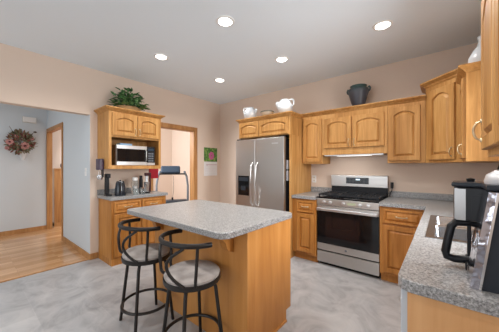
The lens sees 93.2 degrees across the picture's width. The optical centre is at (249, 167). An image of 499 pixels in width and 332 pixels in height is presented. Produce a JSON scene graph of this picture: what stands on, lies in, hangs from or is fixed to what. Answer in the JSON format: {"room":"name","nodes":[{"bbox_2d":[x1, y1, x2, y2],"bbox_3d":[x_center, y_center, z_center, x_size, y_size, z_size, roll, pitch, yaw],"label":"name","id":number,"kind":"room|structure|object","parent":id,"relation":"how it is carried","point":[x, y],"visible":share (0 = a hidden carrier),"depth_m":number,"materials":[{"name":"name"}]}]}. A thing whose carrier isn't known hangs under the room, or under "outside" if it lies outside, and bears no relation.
{"room":"kitchen","nodes":[
{"label":"kitchen","id":0,"kind":"room"},
{"bbox_2d":[0,103,46,231],"bbox_3d":[-5.532,-0.044,3.599,0.120,2.720,3.760,0,0,39],"label":"wall","id":1,"kind":"structure","parent":0,"point":[22,182],"depth_m":4.72,"materials":[{"name":"white paint"}]},
{"bbox_2d":[4,126,37,159],"bbox_3d":[-4.467,-0.465,4.619,0.231,0.642,0.501,0,0,39],"label":"flowers","id":2,"kind":"object","parent":1,"relation":"attached to","point":[21,149],"visible":1,"depth_m":4.59,"materials":[{"name":"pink plant"}]},
{"bbox_2d":[0,225,45,235],"bbox_3d":[-5.454,1.274,3.588,0.014,0.085,3.643,0,0,39],"label":"baseboard","id":3,"kind":"structure","parent":1,"relation":"attached to","point":[11,232],"depth_m":4.71,"materials":[{"name":"brown wood"}]},
{"bbox_2d":[22,116,35,122],"bbox_3d":[-4.452,-0.957,4.783,0.050,0.113,0.210,0,0,39],"label":"door chime","id":4,"kind":"object","parent":1,"relation":"attached to","point":[24,119],"visible":1,"depth_m":4.76,"materials":[{"name":"white plastic"}]},
{"bbox_2d":[47,110,89,253],"bbox_3d":[-3.305,-0.044,4.249,2.742,2.720,0.073,0,0,39],"label":"wall","id":5,"kind":"structure","parent":0,"point":[74,125],"depth_m":3.78,"materials":[{"name":"white paint"}]},
{"bbox_2d":[46,122,62,239],"bbox_3d":[-3.798,0.256,4.647,1.235,2.120,0.092,0,0,39],"label":"trim","id":6,"kind":"structure","parent":5,"relation":"attached to","point":[49,131],"depth_m":4.99,"materials":[{"name":"brown wood"}]},
{"bbox_2d":[62,236,97,259],"bbox_3d":[-2.766,1.274,3.817,1.403,0.085,0.110,0,0,39],"label":"baseboard","id":7,"kind":"structure","parent":5,"relation":"attached to","point":[84,253],"depth_m":3.58,"materials":[{"name":"brown wood"}]},
{"bbox_2d":[0,43,219,253],"bbox_3d":[-2.885,-0.044,2.679,0.120,2.720,7.130,0,0,39],"label":"wall","id":8,"kind":"structure","parent":0,"point":[30,79],"depth_m":3.39,"materials":[{"name":"beige paint"}]},
{"bbox_2d":[97,187,138,194],"bbox_3d":[-1.949,0.364,3.687,0.017,0.075,0.760,0,0,39],"label":"backsplash","id":9,"kind":"structure","parent":8,"relation":"attached to","point":[102,191],"depth_m":3.52,"materials":[{"name":"grey laminate"}]},
{"bbox_2d":[94,105,164,168],"bbox_3d":[-1.782,-0.394,3.562,0.465,0.840,0.855,0,0,39],"label":"hutch","id":10,"kind":"object","parent":8,"relation":"attached to","point":[115,125],"visible":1,"depth_m":3.37,"materials":[{"name":"brown wood"}]},
{"bbox_2d":[96,159,103,179],"bbox_3d":[-2.065,0.032,3.260,0.145,0.292,0.067,0,0,39],"label":"rack","id":11,"kind":"object","parent":10,"relation":"attached to","point":[99,162],"visible":1,"depth_m":3.23,"materials":[{"name":"grey plastic"}]},
{"bbox_2d":[108,87,148,110],"bbox_3d":[-1.802,-0.994,3.543,0.415,0.360,0.631,0,0,39],"label":"potted plant","id":12,"kind":"object","parent":10,"relation":"on","point":[132,103],"visible":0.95,"depth_m":3.45,"materials":[{"name":"green plant"}]},
{"bbox_2d":[112,145,154,165],"bbox_3d":[-1.778,-0.167,3.563,0.404,0.285,0.560,0,0,39],"label":"microwave","id":13,"kind":"object","parent":10,"relation":"in","point":[121,154],"visible":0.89,"depth_m":3.40,"materials":[{"name":"silver metal"}]},
{"bbox_2d":[149,169,157,178],"bbox_3d":[-1.647,0.089,4.063,0.012,0.213,0.164,0,0,39],"label":"pot holder","id":14,"kind":"object","parent":8,"relation":"attached to","point":[154,172],"visible":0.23,"depth_m":4.05,"materials":[{"name":"red fabric"}]},
{"bbox_2d":[151,122,196,199],"bbox_3d":[-1.434,0.261,4.444,0.140,2.110,1.020,0,0,39],"label":"trim","id":15,"kind":"structure","parent":8,"relation":"attached to","point":[193,131],"depth_m":4.75,"materials":[{"name":"brown wood"}]},
{"bbox_2d":[204,147,216,175],"bbox_3d":[-0.835,-0.114,5.085,0.004,0.600,0.370,0,0,39],"label":"wall calendar","id":16,"kind":"object","parent":8,"relation":"attached to","point":[210,154],"visible":1,"depth_m":5.08,"materials":[{"name":"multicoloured paper"}]},
{"bbox_2d":[52,128,171,199],"bbox_3d":[-3.606,-0.044,6.740,0.120,2.720,3.300,0,0,39],"label":"wall","id":17,"kind":"structure","parent":0,"point":[165,181],"depth_m":7.62,"materials":[{"name":"beige paint"}]},
{"bbox_2d":[117,105,141,110],"bbox_3d":[-1.803,-0.852,3.544,0.244,0.075,0.354,0,0,39],"label":"basket","id":18,"kind":"object","parent":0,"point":[131,107],"depth_m":3.47,"materials":[{"name":"brown wicker"}]},
{"bbox_2d":[172,130,189,200],"bbox_3d":[-1.388,-0.044,6.978,3.010,2.720,0.120,0,0,39],"label":"wall","id":19,"kind":"structure","parent":0,"point":[180,139],"depth_m":7.54,"materials":[{"name":"beige paint"}]},
{"bbox_2d":[0,226,400,331],"bbox_3d":[-2.125,1.346,2.567,7.700,0.060,7.920,0,0,39],"label":"floor","id":20,"kind":"structure","parent":0,"point":[84,296],"depth_m":2.40,"materials":[{"name":"grey tile"}]},
{"bbox_2d":[0,259,88,282],"bbox_3d":[-3.387,1.313,2.027,0.040,0.006,3.445,0,0,39],"label":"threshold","id":21,"kind":"structure","parent":20,"relation":"on","point":[85,259],"depth_m":2.96,"materials":[{"name":"brown wood"}]},
{"bbox_2d":[52,168,60,226],"bbox_3d":[-4.190,0.673,5.609,0.370,1.285,0.770,0,0,39],"label":"cabinet","id":22,"kind":"object","parent":20,"relation":"on","point":[56,172],"visible":0.24,"depth_m":5.25,"materials":[{"name":"brown wood"}]},
{"bbox_2d":[98,195,165,266],"bbox_3d":[-1.731,0.881,3.553,0.520,0.870,0.790,0,0,39],"label":"base cabinet","id":23,"kind":"object","parent":20,"relation":"on","point":[111,213],"visible":0.62,"depth_m":3.25,"materials":[{"name":"orange wood"}]},
{"bbox_2d":[97,191,167,200],"bbox_3d":[-1.741,0.423,3.562,0.498,0.042,0.830,0,0,39],"label":"countertop","id":24,"kind":"structure","parent":23,"relation":"on","point":[129,195],"depth_m":3.35,"materials":[{"name":"grey stone"}]},
{"bbox_2d":[104,174,111,195],"bbox_3d":[-1.968,0.247,3.279,0.110,0.310,0.072,0,0,39],"label":"coffee grinder","id":25,"kind":"object","parent":24,"relation":"on","point":[107,176],"visible":1,"depth_m":3.27,"materials":[{"name":"black plastic"}]},
{"bbox_2d":[114,180,125,195],"bbox_3d":[-1.819,0.292,3.314,0.147,0.221,0.161,0,0,14],"label":"electric kettle","id":26,"kind":"object","parent":24,"relation":"on","point":[120,189],"visible":1,"depth_m":3.27,"materials":[{"name":"black metal"}]},
{"bbox_2d":[132,177,137,188],"bbox_3d":[-1.731,0.277,3.569,0.092,0.250,0.092,0,0,39],"label":"canister","id":27,"kind":"object","parent":24,"relation":"on","point":[134,179],"visible":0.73,"depth_m":3.54,"materials":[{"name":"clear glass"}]},
{"bbox_2d":[132,186,138,194],"bbox_3d":[-1.648,0.337,3.417,0.084,0.130,0.084,0,0,39],"label":"glass jar","id":28,"kind":"object","parent":24,"relation":"on","point":[135,191],"visible":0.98,"depth_m":3.39,"materials":[{"name":"white"}]},
{"bbox_2d":[139,176,142,192],"bbox_3d":[-1.683,0.267,3.659,0.056,0.270,0.056,0,0,39],"label":"pepper mill","id":29,"kind":"object","parent":24,"relation":"on","point":[140,177],"visible":0.77,"depth_m":3.64,"materials":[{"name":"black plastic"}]},
{"bbox_2d":[140,187,144,193],"bbox_3d":[-1.585,0.349,3.495,0.076,0.105,0.076,0,0,39],"label":"glass jar","id":30,"kind":"object","parent":24,"relation":"on","point":[142,189],"visible":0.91,"depth_m":3.47,"materials":[{"name":"white"}]},
{"bbox_2d":[144,173,150,192],"bbox_3d":[-1.584,0.244,3.653,0.100,0.315,0.115,0,0,39],"label":"mixer","id":31,"kind":"object","parent":24,"relation":"on","point":[147,185],"visible":0.89,"depth_m":3.63,"materials":[{"name":"silver plastic"}]},
{"bbox_2d":[144,182,149,191],"bbox_3d":[-1.589,0.302,3.647,0.088,0.152,0.088,0,0,39],"label":"cup","id":32,"kind":"object","parent":31,"relation":"on","point":[146,184],"depth_m":3.62,"materials":[{"name":"clear glass"}]},
{"bbox_2d":[117,218,173,331],"bbox_3d":[-0.891,0.890,2.031,0.462,0.854,0.426,0,0,43],"label":"bar stool","id":33,"kind":"object","parent":20,"relation":"on","point":[144,254],"visible":0.96,"depth_m":1.91,"materials":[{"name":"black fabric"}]},
{"bbox_2d":[155,166,188,203],"bbox_3d":[-1.917,0.646,5.874,0.720,1.340,1.550,0,0,-18],"label":"treadmill","id":34,"kind":"object","parent":20,"relation":"on","point":[165,170],"visible":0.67,"depth_m":5.30,"materials":[{"name":"grey plastic"}]},
{"bbox_2d":[160,173,184,174],"bbox_3d":[-1.750,0.156,5.360,0.540,0.030,0.130,0,0,-18],"label":"tray","id":35,"kind":"object","parent":34,"relation":"on","point":[160,173],"depth_m":5.30,"materials":[{"name":"black plastic"}]},
{"bbox_2d":[158,229,222,331],"bbox_3d":[-0.403,0.890,1.641,0.426,0.854,0.462,0,0,-43],"label":"bar stool","id":36,"kind":"object","parent":20,"relation":"on","point":[197,275],"visible":1,"depth_m":1.55,"materials":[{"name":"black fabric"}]},
{"bbox_2d":[127,200,291,331],"bbox_3d":[-0.398,0.859,2.175,1.348,0.914,0.882,0,0,39],"label":"kitchen island","id":37,"kind":"object","parent":20,"relation":"on","point":[251,247],"visible":0.92,"depth_m":1.83,"materials":[{"name":"orange wood"}]},
{"bbox_2d":[127,200,291,239],"bbox_3d":[-0.398,0.423,2.175,1.348,0.042,0.882,0,0,39],"label":"island countertop","id":38,"kind":"structure","parent":37,"relation":"on","point":[216,220],"depth_m":1.92,"materials":[{"name":"grey stone"}]},
{"bbox_2d":[236,135,288,211],"bbox_3d":[0.350,0.421,3.912,0.930,1.760,0.813,0,0,39],"label":"refrigerator","id":39,"kind":"object","parent":20,"relation":"on","point":[261,164],"visible":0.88,"depth_m":3.58,"materials":[{"name":"silver metal"}]},
{"bbox_2d":[236,111,310,257],"bbox_3d":[0.412,0.261,3.949,1.068,2.110,0.743,0,0,39],"label":"tall cabinet","id":40,"kind":"object","parent":20,"relation":"on","point":[289,123],"visible":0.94,"depth_m":3.57,"materials":[{"name":"brown wood"}]},
{"bbox_2d":[243,107,256,117],"bbox_3d":[0.011,-0.900,3.959,0.212,0.211,0.212,0,0,-21],"label":"pitcher","id":41,"kind":"object","parent":40,"relation":"on","point":[250,112],"visible":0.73,"depth_m":3.88,"materials":[{"name":"white ceramic"}]},
{"bbox_2d":[260,110,273,114],"bbox_3d":[0.281,-0.834,3.737,0.219,0.079,0.219,0,0,39],"label":"serving dish","id":42,"kind":"object","parent":40,"relation":"on","point":[265,112],"visible":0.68,"depth_m":3.66,"materials":[{"name":"beige ceramic"}]},
{"bbox_2d":[276,98,294,112],"bbox_3d":[0.529,-0.907,3.535,0.227,0.227,0.227,0,0,-31],"label":"pitcher","id":43,"kind":"object","parent":40,"relation":"on","point":[284,105],"visible":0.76,"depth_m":3.46,"materials":[{"name":"white ceramic"}]},
{"bbox_2d":[293,198,317,261],"bbox_3d":[0.949,0.881,3.545,0.356,0.870,0.688,0,0,39],"label":"base cabinet","id":44,"kind":"object","parent":20,"relation":"on","point":[304,210],"visible":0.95,"depth_m":3.29,"materials":[{"name":"orange wood"}]},
{"bbox_2d":[292,191,322,199],"bbox_3d":[0.955,0.423,3.553,0.356,0.042,0.668,0,0,39],"label":"countertop","id":45,"kind":"structure","parent":44,"relation":"on","point":[311,195],"depth_m":3.35,"materials":[{"name":"grey stone"}]},
{"bbox_2d":[316,175,388,277],"bbox_3d":[1.392,0.719,3.196,0.768,1.195,0.660,0,0,39],"label":"gas range","id":46,"kind":"object","parent":20,"relation":"on","point":[348,215],"visible":0.99,"depth_m":3.01,"materials":[{"name":"silver metal"}]},
{"bbox_2d":[316,195,387,202],"bbox_3d":[1.387,0.408,3.191,0.768,0.021,0.574,0,0,39],"label":"cooktop","id":47,"kind":"object","parent":46,"relation":"in","point":[335,198],"depth_m":2.99,"materials":[{"name":"black metal"}]},
{"bbox_2d":[380,206,424,283],"bbox_3d":[1.863,0.881,2.796,0.464,0.870,0.688,0,0,39],"label":"base cabinet","id":48,"kind":"object","parent":20,"relation":"on","point":[398,226],"visible":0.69,"depth_m":2.61,"materials":[{"name":"orange wood"}]},
{"bbox_2d":[399,288,406,331],"bbox_3d":[0.944,0.882,0.940,0.538,0.868,0.600,0,0,39],"label":"dishwasher","id":49,"kind":"object","parent":20,"relation":"on","point":[403,296],"visible":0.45,"depth_m":0.86,"materials":[{"name":"white plastic"}]},
{"bbox_2d":[407,292,498,331],"bbox_3d":[0.782,0.881,0.671,0.556,0.870,0.014,0,0,39],"label":"end panel","id":50,"kind":"object","parent":20,"relation":"on","point":[424,314],"visible":1,"depth_m":0.78,"materials":[{"name":"brown wood"}]},
{"bbox_3d":[1.612,0.881,1.704,0.580,0.870,1.420,0,0,39],"label":"base cabinet","id":51,"kind":"object","parent":20,"relation":"on","visible":0},
{"bbox_2d":[379,197,498,317],"bbox_3d":[1.444,0.423,1.847,1.021,0.042,2.688,0,0,39],"label":"countertop","id":52,"kind":"structure","parent":51,"relation":"on","point":[424,271],"depth_m":0.93,"materials":[{"name":"grey stone"}]},
{"bbox_2d":[425,215,474,242],"bbox_3d":[1.428,0.485,1.519,0.441,0.174,0.796,0,0,39],"label":"sink","id":53,"kind":"object","parent":52,"relation":"in","point":[436,228],"visible":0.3,"depth_m":1.56,"materials":[{"name":"silver metal"}]},
{"bbox_2d":[441,165,498,293],"bbox_3d":[0.947,0.185,0.811,0.451,0.434,0.323,0,0,39],"label":"coffee maker","id":54,"kind":"object","parent":52,"relation":"on","point":[476,203],"visible":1,"depth_m":0.80,"materials":[{"name":"grey plastic"}]},
{"bbox_2d":[0,0,481,104],"bbox_3d":[-1.164,-1.434,1.270,4.570,0.060,7.130,0,0,39],"label":"ceiling","id":55,"kind":"structure","parent":0,"point":[320,39],"depth_m":2.54,"materials":[{"name":"white paint"}]},
{"bbox_2d":[154,53,168,59],"bbox_3d":[-1.123,-1.399,3.001,0.180,0.010,0.180,0,0,39],"label":"recessed light","id":56,"kind":"object","parent":55,"relation":"in","point":[160,56],"visible":1,"depth_m":2.98,"materials":[{"name":"white glass"}]},
{"bbox_2d":[214,78,224,81],"bbox_3d":[-0.478,-1.399,3.804,0.180,0.010,0.180,0,0,39],"label":"recessed light","id":57,"kind":"object","parent":55,"relation":"in","point":[215,79],"visible":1,"depth_m":3.79,"materials":[{"name":"white plastic"}]},
{"bbox_2d":[216,15,234,26],"bbox_3d":[-0.234,-1.399,2.272,0.180,0.010,0.180,0,0,39],"label":"recessed light","id":58,"kind":"object","parent":55,"relation":"in","point":[223,20],"visible":1,"depth_m":2.27,"materials":[{"name":"white plastic"}]},
{"bbox_2d":[275,56,288,62],"bbox_3d":[0.419,-1.399,3.069,0.180,0.010,0.180,0,0,39],"label":"recessed light","id":59,"kind":"object","parent":55,"relation":"in","point":[280,59],"visible":1,"depth_m":3.06,"materials":[{"name":"white glass"}]},
{"bbox_2d":[372,19,392,30],"bbox_3d":[1.317,-1.399,2.334,0.180,0.010,0.180,0,0,39],"label":"recessed light","id":60,"kind":"object","parent":55,"relation":"in","point":[383,24],"visible":1,"depth_m":2.33,"materials":[{"name":"white glass"}]},
{"bbox_2d":[220,43,497,203],"bbox_3d":[1.103,-0.044,3.944,4.450,2.720,0.120,0,0,39],"label":"wall","id":61,"kind":"structure","parent":0,"point":[401,79],"depth_m":3.34,"materials":[{"name":"beige paint"}]},
{"bbox_2d":[302,111,329,163],"bbox_3d":[1.034,-0.434,3.682,0.318,0.770,0.368,0,0,39],"label":"upper cabinet","id":62,"kind":"object","parent":61,"relation":"attached to","point":[312,121],"visible":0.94,"depth_m":3.55,"materials":[{"name":"brown wood"}]},
{"bbox_2d":[311,187,331,191],"bbox_3d":[1.160,0.362,3.804,0.356,0.078,0.020,0,0,39],"label":"backsplash","id":63,"kind":"structure","parent":61,"relation":"attached to","point":[315,189],"depth_m":3.79,"materials":[{"name":"grey laminate"}]},
{"bbox_2d":[321,101,386,154],"bbox_3d":[1.480,-0.496,3.314,0.835,0.645,0.373,0,0,39],"label":"upper cabinet","id":64,"kind":"object","parent":61,"relation":"attached to","point":[357,129],"visible":0.98,"depth_m":3.17,"materials":[{"name":"brown wood"}]},
{"bbox_2d":[324,153,386,156],"bbox_3d":[1.492,-0.164,3.343,0.764,0.018,0.312,0,0,39],"label":"range hood","id":65,"kind":"object","parent":64,"relation":"attached to","point":[379,154],"visible":0.88,"depth_m":3.23,"materials":[{"name":"white metal"}]},
{"bbox_2d":[346,84,370,105],"bbox_3d":[1.511,-0.971,3.274,0.269,0.303,0.269,0,0,-16],"label":"urn","id":66,"kind":"object","parent":64,"relation":"on","point":[358,93],"visible":0.85,"depth_m":3.19,"materials":[{"name":"stone"}]},
{"bbox_2d":[389,181,395,188],"bbox_3d":[1.929,0.241,3.184,0.072,0.116,0.008,0,0,39],"label":"wall outlet","id":67,"kind":"object","parent":61,"relation":"attached to","point":[394,182],"visible":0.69,"depth_m":3.18,"materials":[{"name":"beige"}]},
{"bbox_2d":[387,95,425,162],"bbox_3d":[1.954,-0.434,2.929,0.383,0.770,0.368,0,0,39],"label":"upper cabinet","id":68,"kind":"object","parent":61,"relation":"attached to","point":[406,117],"visible":0.97,"depth_m":2.80,"materials":[{"name":"brown wood"}]},
{"bbox_2d":[389,191,453,200],"bbox_3d":[2.281,0.362,2.886,1.000,0.078,0.020,0,0,39],"label":"backsplash","id":69,"kind":"structure","parent":61,"relation":"attached to","point":[431,196],"depth_m":2.96,"materials":[{"name":"grey stone"}]},
{"bbox_2d":[420,68,497,162],"bbox_3d":[2.223,-0.501,2.515,0.663,0.905,0.668,0,0,39],"label":"upper cabinet","id":70,"kind":"object","parent":61,"relation":"attached to","point":[442,91],"visible":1,"depth_m":2.47,"materials":[{"name":"brown wood"}]},
{"bbox_3d":[0.520,-0.044,-0.186,0.120,2.720,7.010,0,0,39],"label":"wall","id":71,"kind":"structure","parent":0,"visible":0},
{"bbox_2d":[456,61,498,161],"bbox_3d":[1.968,-0.432,1.972,0.368,0.773,0.475,0,0,39],"label":"upper cabinet","id":72,"kind":"object","parent":71,"relation":"attached to","point":[468,76],"visible":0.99,"depth_m":1.89,"materials":[{"name":"brown wood"}]},
{"bbox_2d":[468,35,480,62],"bbox_3d":[1.955,-0.950,1.941,0.234,0.262,0.234,0,0,-6],"label":"jug","id":73,"kind":"object","parent":72,"relation":"on","point":[475,56],"visible":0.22,"depth_m":1.94,"materials":[{"name":"white ceramic"}]},
{"bbox_2d":[472,0,498,156],"bbox_3d":[0.935,-0.432,0.701,0.357,0.773,0.830,0,0,39],"label":"upper cabinet","id":74,"kind":"object","parent":71,"relation":"attached to","point":[489,120],"visible":1,"depth_m":0.87,"materials":[{"name":"brown wood"}]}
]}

